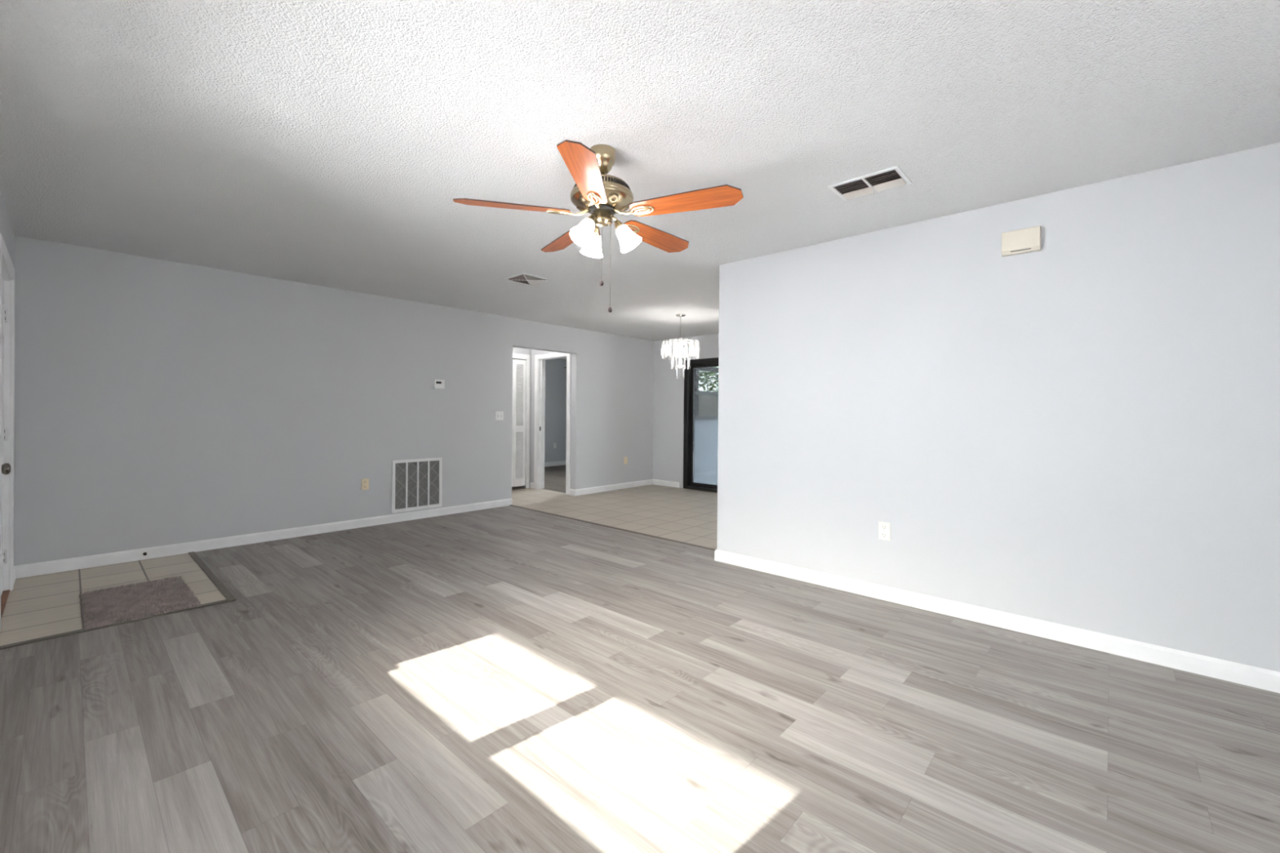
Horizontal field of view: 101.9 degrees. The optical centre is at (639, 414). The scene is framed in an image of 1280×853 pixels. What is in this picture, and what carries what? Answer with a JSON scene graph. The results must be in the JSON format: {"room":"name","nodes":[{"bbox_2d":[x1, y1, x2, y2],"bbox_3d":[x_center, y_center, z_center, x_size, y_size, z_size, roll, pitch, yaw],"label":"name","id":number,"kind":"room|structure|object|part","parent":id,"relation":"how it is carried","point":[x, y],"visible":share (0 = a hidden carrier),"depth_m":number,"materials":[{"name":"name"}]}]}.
{"room":"empty living room","nodes":[
{"label":"empty living room","id":0,"kind":"room"},
{"bbox_2d":[0,189,14,396],"bbox_3d":[-1.823,-0.023,1.173,7.520,2.440,0.200,1,0,42],"label":"wall","id":1,"kind":"structure","parent":0,"point":[6,228],"depth_m":3.24,"materials":[{"name":"paint"}]},
{"bbox_2d":[0,233,14,631],"bbox_3d":[-3.887,0.097,3.074,1.070,2.154,0.244,1,0,42],"label":"door","id":2,"kind":"structure","parent":1,"relation":"in","point":[6,268],"depth_m":3.42,"materials":[{"name":"white paint"}]},
{"bbox_3d":[-3.863,0.146,3.101,0.886,2.033,0.046,1,0,42],"label":"panel","id":3,"kind":"part","parent":2,"relation":"part of","materials":[{"name":"white paint"}]},
{"bbox_3d":[-3.559,0.304,2.895,0.066,0.066,0.068,1,0,42],"label":"knob","id":4,"kind":"part","parent":2,"relation":"part of","materials":[{"name":"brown metal"}]},
{"bbox_2d":[13,566,15,582],"bbox_3d":[-4.343,1.124,3.598,0.282,0.090,0.013,1,0,42],"label":"baseboard","id":5,"kind":"structure","parent":1,"relation":"attached to","point":[14,566],"depth_m":3.65,"materials":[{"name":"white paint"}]},
{"bbox_2d":[0,599,228,649],"bbox_3d":[-2.932,1.178,2.946,0.045,0.008,0.945,1,0,42],"label":"trim","id":6,"kind":"structure","parent":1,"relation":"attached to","point":[47,637],"depth_m":2.83,"materials":[{"name":"grey wood"}]},
{"bbox_2d":[0,553,226,645],"bbox_3d":[-3.609,1.225,3.432,1.620,0.100,1.155,1,0,42],"label":"floor","id":7,"kind":"structure","parent":0,"point":[37,606],"depth_m":3.48,"materials":[{"name":"tile"}]},
{"bbox_2d":[79,575,201,630],"bbox_3d":[-3.161,1.162,3.276,0.838,0.035,0.520,1,0,41],"label":"entry rug","id":8,"kind":"object","parent":7,"relation":"on","point":[111,606],"visible":1,"depth_m":3.22,"materials":[{"name":"fabric"}]},
{"bbox_2d":[13,235,653,565],"bbox_3d":[-2.108,-0.042,6.366,0.120,2.440,7.110,1,0,42],"label":"wall","id":9,"kind":"structure","parent":0,"point":[158,402],"depth_m":4.70,"materials":[{"name":"paint"}]},
{"bbox_2d":[188,551,236,601],"bbox_3d":[-3.195,1.174,3.849,1.648,0.006,0.040,1,0,42],"label":"trim","id":10,"kind":"structure","parent":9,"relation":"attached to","point":[228,595],"depth_m":3.72,"materials":[{"name":"grey wood"}]},
{"bbox_2d":[13,497,511,578],"bbox_3d":[-3.063,1.129,5.229,0.013,0.090,4.150,1,0,42],"label":"baseboard","id":11,"kind":"structure","parent":9,"relation":"attached to","point":[97,560],"depth_m":4.59,"materials":[{"name":"white paint"}]},
{"bbox_2d":[361,478,368,489],"bbox_3d":[-2.875,0.730,5.434,0.009,0.115,0.072,1,0,42],"label":"wall outlet","id":12,"kind":"object","parent":9,"relation":"attached to","point":[365,482],"visible":1,"depth_m":5.43,"materials":[{"name":"beige plastic"}]},
{"bbox_2d":[391,457,442,513],"bbox_3d":[-2.500,0.786,5.844,0.014,0.574,0.570,1,0,42],"label":"air vent","id":13,"kind":"object","parent":9,"relation":"in","point":[416,483],"visible":1,"depth_m":5.83,"materials":[{"name":"white plastic"}]},
{"bbox_2d":[433,379,444,388],"bbox_3d":[-2.326,-0.351,6.011,0.028,0.104,0.124,1,0,42],"label":"thermostat","id":14,"kind":"object","parent":9,"relation":"attached to","point":[437,384],"visible":1,"depth_m":6.00,"materials":[{"name":"white plastic"}]},
{"bbox_2d":[495,411,503,420],"bbox_3d":[-1.787,0.017,6.618,0.017,0.115,0.118,1,0,42],"label":"light switch","id":15,"kind":"object","parent":9,"relation":"attached to","point":[499,415],"visible":1,"depth_m":6.62,"materials":[{"name":"white plastic"}]},
{"bbox_2d":[576,479,653,495],"bbox_3d":[-0.358,1.141,8.210,0.013,0.090,1.720,1,0,42],"label":"baseboard","id":16,"kind":"structure","parent":9,"relation":"attached to","point":[650,482],"depth_m":8.14,"materials":[{"name":"white paint"}]},
{"bbox_2d":[623,457,627,464],"bbox_3d":[-0.229,0.740,8.350,0.009,0.115,0.072,1,0,42],"label":"wall outlet","id":17,"kind":"object","parent":9,"relation":"attached to","point":[625,458],"visible":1,"depth_m":8.34,"materials":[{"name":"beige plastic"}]},
{"bbox_2d":[512,346,531,488],"bbox_3d":[-2.552,-0.049,7.498,0.100,2.440,2.290,1,0,42],"label":"door frame","id":18,"kind":"structure","parent":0,"point":[515,350],"depth_m":8.29,"materials":[{"name":"paint"}]},
{"bbox_2d":[511,353,529,488],"bbox_3d":[-2.127,0.111,7.904,0.047,2.124,1.045,1,0,42],"label":"door","id":19,"kind":"structure","parent":18,"relation":"in","point":[521,418],"depth_m":8.18,"materials":[{"name":"white paint"}]},
{"bbox_3d":[-2.054,0.134,7.993,0.028,1.983,0.226,1,0,42],"label":"panel","id":20,"kind":"part","parent":19,"relation":"part of","materials":[{"name":"white paint"}]},
{"bbox_3d":[-1.899,0.134,8.163,0.028,1.983,0.226,1,0,42],"label":"panel","id":21,"kind":"part","parent":19,"relation":"part of","materials":[{"name":"white paint"}]},
{"bbox_2d":[516,349,571,486],"bbox_3d":[-2.291,-0.052,8.888,3.540,2.440,0.120,1,0,42],"label":"wall","id":22,"kind":"structure","parent":0,"point":[534,352],"depth_m":8.28,"materials":[{"name":"paint"}]},
{"bbox_2d":[529,482,533,488],"bbox_3d":[-1.721,1.130,8.276,0.105,0.090,0.013,1,0,42],"label":"baseboard","id":23,"kind":"structure","parent":22,"relation":"attached to","point":[531,484],"depth_m":8.27,"materials":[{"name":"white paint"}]},
{"bbox_2d":[533,351,570,494],"bbox_3d":[-1.308,0.117,7.986,0.860,2.124,0.143,1,0,42],"label":"door frame","id":24,"kind":"structure","parent":22,"relation":"in","point":[540,359],"depth_m":8.18,"materials":[{"name":"white paint"}]},
{"bbox_2d":[569,488,576,495],"bbox_3d":[-0.983,1.138,7.606,0.128,0.090,0.013,1,0,42],"label":"baseboard","id":25,"kind":"structure","parent":22,"relation":"attached to","point":[572,491],"depth_m":7.60,"materials":[{"name":"white paint"}]},
{"bbox_2d":[542,465,565,493],"bbox_3d":[-1.299,1.173,9.907,3.420,0.001,2.850,1,0,42],"label":"floor","id":26,"kind":"structure","parent":0,"point":[554,476],"depth_m":9.48,"materials":[{"name":"brown carpet"}]},
{"bbox_2d":[544,358,566,462],"bbox_3d":[-2.539,-0.061,11.159,0.120,2.440,2.910,1,0,42],"label":"wall","id":27,"kind":"structure","parent":0,"point":[555,418],"depth_m":11.76,"materials":[{"name":"paint"}]},
{"bbox_2d":[544,460,565,466],"bbox_3d":[-2.540,1.109,11.073,0.013,0.100,2.790,1,0,42],"label":"baseboard","id":28,"kind":"structure","parent":27,"relation":"attached to","point":[563,462],"depth_m":11.75,"materials":[{"name":"white paint"}]},
{"bbox_2d":[510,504,715,551],"bbox_3d":[-0.440,1.191,5.622,3.370,0.007,0.040,1,0,42],"label":"trim","id":29,"kind":"structure","parent":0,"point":[584,521],"depth_m":5.38,"materials":[{"name":"grey wood"}]},
{"bbox_2d":[511,484,717,549],"bbox_3d":[-0.194,1.243,6.615,6.000,0.100,4.160,1,0,42],"label":"floor","id":30,"kind":"structure","parent":0,"point":[689,516],"depth_m":6.59,"materials":[{"name":"tile"}]},
{"bbox_2d":[0,505,1279,852],"bbox_3d":[-0.332,1.204,2.742,7.400,0.001,4.137,1,0,42],"label":"floor","id":31,"kind":"structure","parent":0,"point":[504,679],"depth_m":2.05,"materials":[{"name":"grey laminate"}]},
{"bbox_2d":[0,0,1279,359],"bbox_3d":[-0.301,-1.304,5.380,11.180,0.120,8.470,1,0,42],"label":"ceiling","id":32,"kind":"structure","parent":0,"point":[332,144],"depth_m":2.18,"materials":[{"name":"white paint"}]},
{"bbox_2d":[503,272,550,285],"bbox_3d":[-1.037,-1.240,4.778,0.300,0.017,0.304,1,0,42],"label":"ceiling vent","id":33,"kind":"object","parent":32,"relation":"in","point":[526,278],"visible":1,"depth_m":4.75,"materials":[{"name":"white metal"}]},
{"bbox_2d":[453,139,743,312],"bbox_3d":[-0.150,-0.858,2.472,1.265,0.752,1.216,1,0,42],"label":"ceiling fan","id":34,"kind":"object","parent":32,"relation":"hanging from","point":[597,193],"visible":1,"depth_m":2.34,"materials":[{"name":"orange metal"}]},
{"bbox_3d":[-0.571,-0.936,2.337,0.507,0.036,0.138,0,0,-14],"label":"blade","id":35,"kind":"part","parent":34,"relation":"part of","materials":[{"name":"brown wood"}]},
{"bbox_3d":[-0.390,-0.936,2.775,0.138,0.036,0.507,0,0,-32],"label":"blade","id":36,"kind":"part","parent":34,"relation":"part of","materials":[{"name":"brown wood"}]},
{"bbox_3d":[-0.209,-0.932,2.029,0.138,0.036,0.507,0,0,4],"label":"blade","id":37,"kind":"part","parent":34,"relation":"part of","materials":[{"name":"brown wood"}]},
{"bbox_3d":[-0.255,-0.822,2.320,0.114,0.127,0.112,0,0,-15],"label":"lamp shade","id":38,"kind":"part","parent":34,"relation":"part of","materials":[{"name":"white glass"}]},
{"bbox_3d":[-0.218,-0.890,2.372,0.052,0.072,0.078,1,0,42],"label":"lamp arm","id":39,"kind":"part","parent":34,"relation":"part of","materials":[{"name":"gold metal"}]},
{"bbox_3d":[-0.231,-0.822,2.553,0.120,0.127,0.112,1,0,42],"label":"lamp shade","id":40,"kind":"part","parent":34,"relation":"part of","materials":[{"name":"white glass"}]},
{"bbox_3d":[-0.205,-0.890,2.501,0.076,0.072,0.053,1,0,42],"label":"lamp arm","id":41,"kind":"part","parent":34,"relation":"part of","materials":[{"name":"gold metal"}]},
{"bbox_3d":[-0.139,-0.702,2.438,0.003,0.406,0.002,1,0,42],"label":"pull chain","id":42,"kind":"part","parent":34,"relation":"part of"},
{"bbox_3d":[-0.105,-0.889,2.419,0.076,0.072,0.051,0,0,-16],"label":"lamp arm","id":43,"kind":"part","parent":34,"relation":"part of","materials":[{"name":"gold metal"}]},
{"bbox_3d":[-0.044,-0.820,2.423,0.116,0.127,0.112,1,0,42],"label":"lamp shade","id":44,"kind":"part","parent":34,"relation":"part of","materials":[{"name":"white glass"}]},
{"bbox_3d":[0.079,-0.932,2.743,0.139,0.036,0.508,1,0,42],"label":"blade","id":45,"kind":"part","parent":34,"relation":"part of","materials":[{"name":"brown wood"}]},
{"bbox_3d":[0.195,-0.930,2.278,0.507,0.036,0.138,1,0,22],"label":"blade","id":46,"kind":"part","parent":34,"relation":"part of","materials":[{"name":"brown wood"}]},
{"bbox_2d":[661,314,698,379],"bbox_3d":[0.505,-0.841,6.473,0.470,0.801,0.470,1,0,42],"label":"chandelier","id":47,"kind":"object","parent":32,"relation":"hanging from","point":[680,344],"visible":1,"depth_m":6.43,"materials":[{"name":"glass"}]},
{"bbox_3d":[0.504,-0.746,6.474,0.438,0.350,0.438,1,0,42],"label":"frame","id":48,"kind":"part","parent":47,"relation":"part of","materials":[{"name":"glass"}]},
{"bbox_2d":[827,165,911,201],"bbox_3d":[1.219,-1.217,2.758,0.352,0.013,0.250,1,0,42],"label":"ceiling vent","id":49,"kind":"object","parent":32,"relation":"in","point":[893,177],"visible":1,"depth_m":2.74,"materials":[{"name":"white metal"}]},
{"bbox_2d":[652,333,719,482],"bbox_3d":[1.830,-0.013,7.492,4.200,2.440,0.150,1,0,42],"label":"wall","id":50,"kind":"structure","parent":0,"point":[666,388],"depth_m":8.62,"materials":[{"name":"paint"}]},
{"bbox_2d":[653,479,679,488],"bbox_3d":[0.430,1.147,8.647,0.567,0.090,0.013,1,0,42],"label":"baseboard","id":51,"kind":"structure","parent":50,"relation":"attached to","point":[661,482],"depth_m":8.63,"materials":[{"name":"white paint"}]},
{"bbox_2d":[679,357,718,493],"bbox_3d":[1.398,0.163,7.862,1.895,2.083,0.142,1,0,42],"label":"door","id":52,"kind":"structure","parent":50,"relation":"in","point":[699,389],"depth_m":8.29,"materials":[{"name":"black glass"}]},
{"bbox_3d":[0.678,0.154,8.427,0.070,2.080,0.012,1,0,42],"label":"casing","id":53,"kind":"part","parent":52,"relation":"part of","materials":[{"name":"paint"}]},
{"bbox_3d":[1.149,0.176,8.131,0.761,1.845,0.006,1,0,42],"label":"glass panel","id":54,"kind":"part","parent":52,"relation":"part of","materials":[{"name":"clear glass"}]},
{"bbox_2d":[716,142,1279,671],"bbox_3d":[2.177,0.004,2.986,4.030,2.440,0.118,1,0,42],"label":"wall","id":55,"kind":"structure","parent":0,"point":[1082,430],"depth_m":2.87,"materials":[{"name":"paint"}]},
{"bbox_2d":[878,521,890,540],"bbox_3d":[1.606,0.766,3.415,0.072,0.115,0.009,1,0,42],"label":"wall outlet","id":56,"kind":"object","parent":55,"relation":"attached to","point":[884,528],"visible":1,"depth_m":3.41,"materials":[{"name":"beige plastic"}]},
{"bbox_2d":[715,549,1279,693],"bbox_3d":[2.124,1.179,2.941,4.030,0.090,0.013,1,0,42],"label":"baseboard","id":57,"kind":"structure","parent":55,"relation":"attached to","point":[1233,672],"depth_m":2.86,"materials":[{"name":"white paint"}]},
{"bbox_2d":[1001,226,1040,257],"bbox_3d":[2.138,-0.970,2.915,0.176,0.128,0.045,1,0,42],"label":"door chime","id":58,"kind":"object","parent":55,"relation":"attached to","point":[1027,240],"visible":1,"depth_m":2.90,"materials":[{"name":"beige plastic"}]}
]}

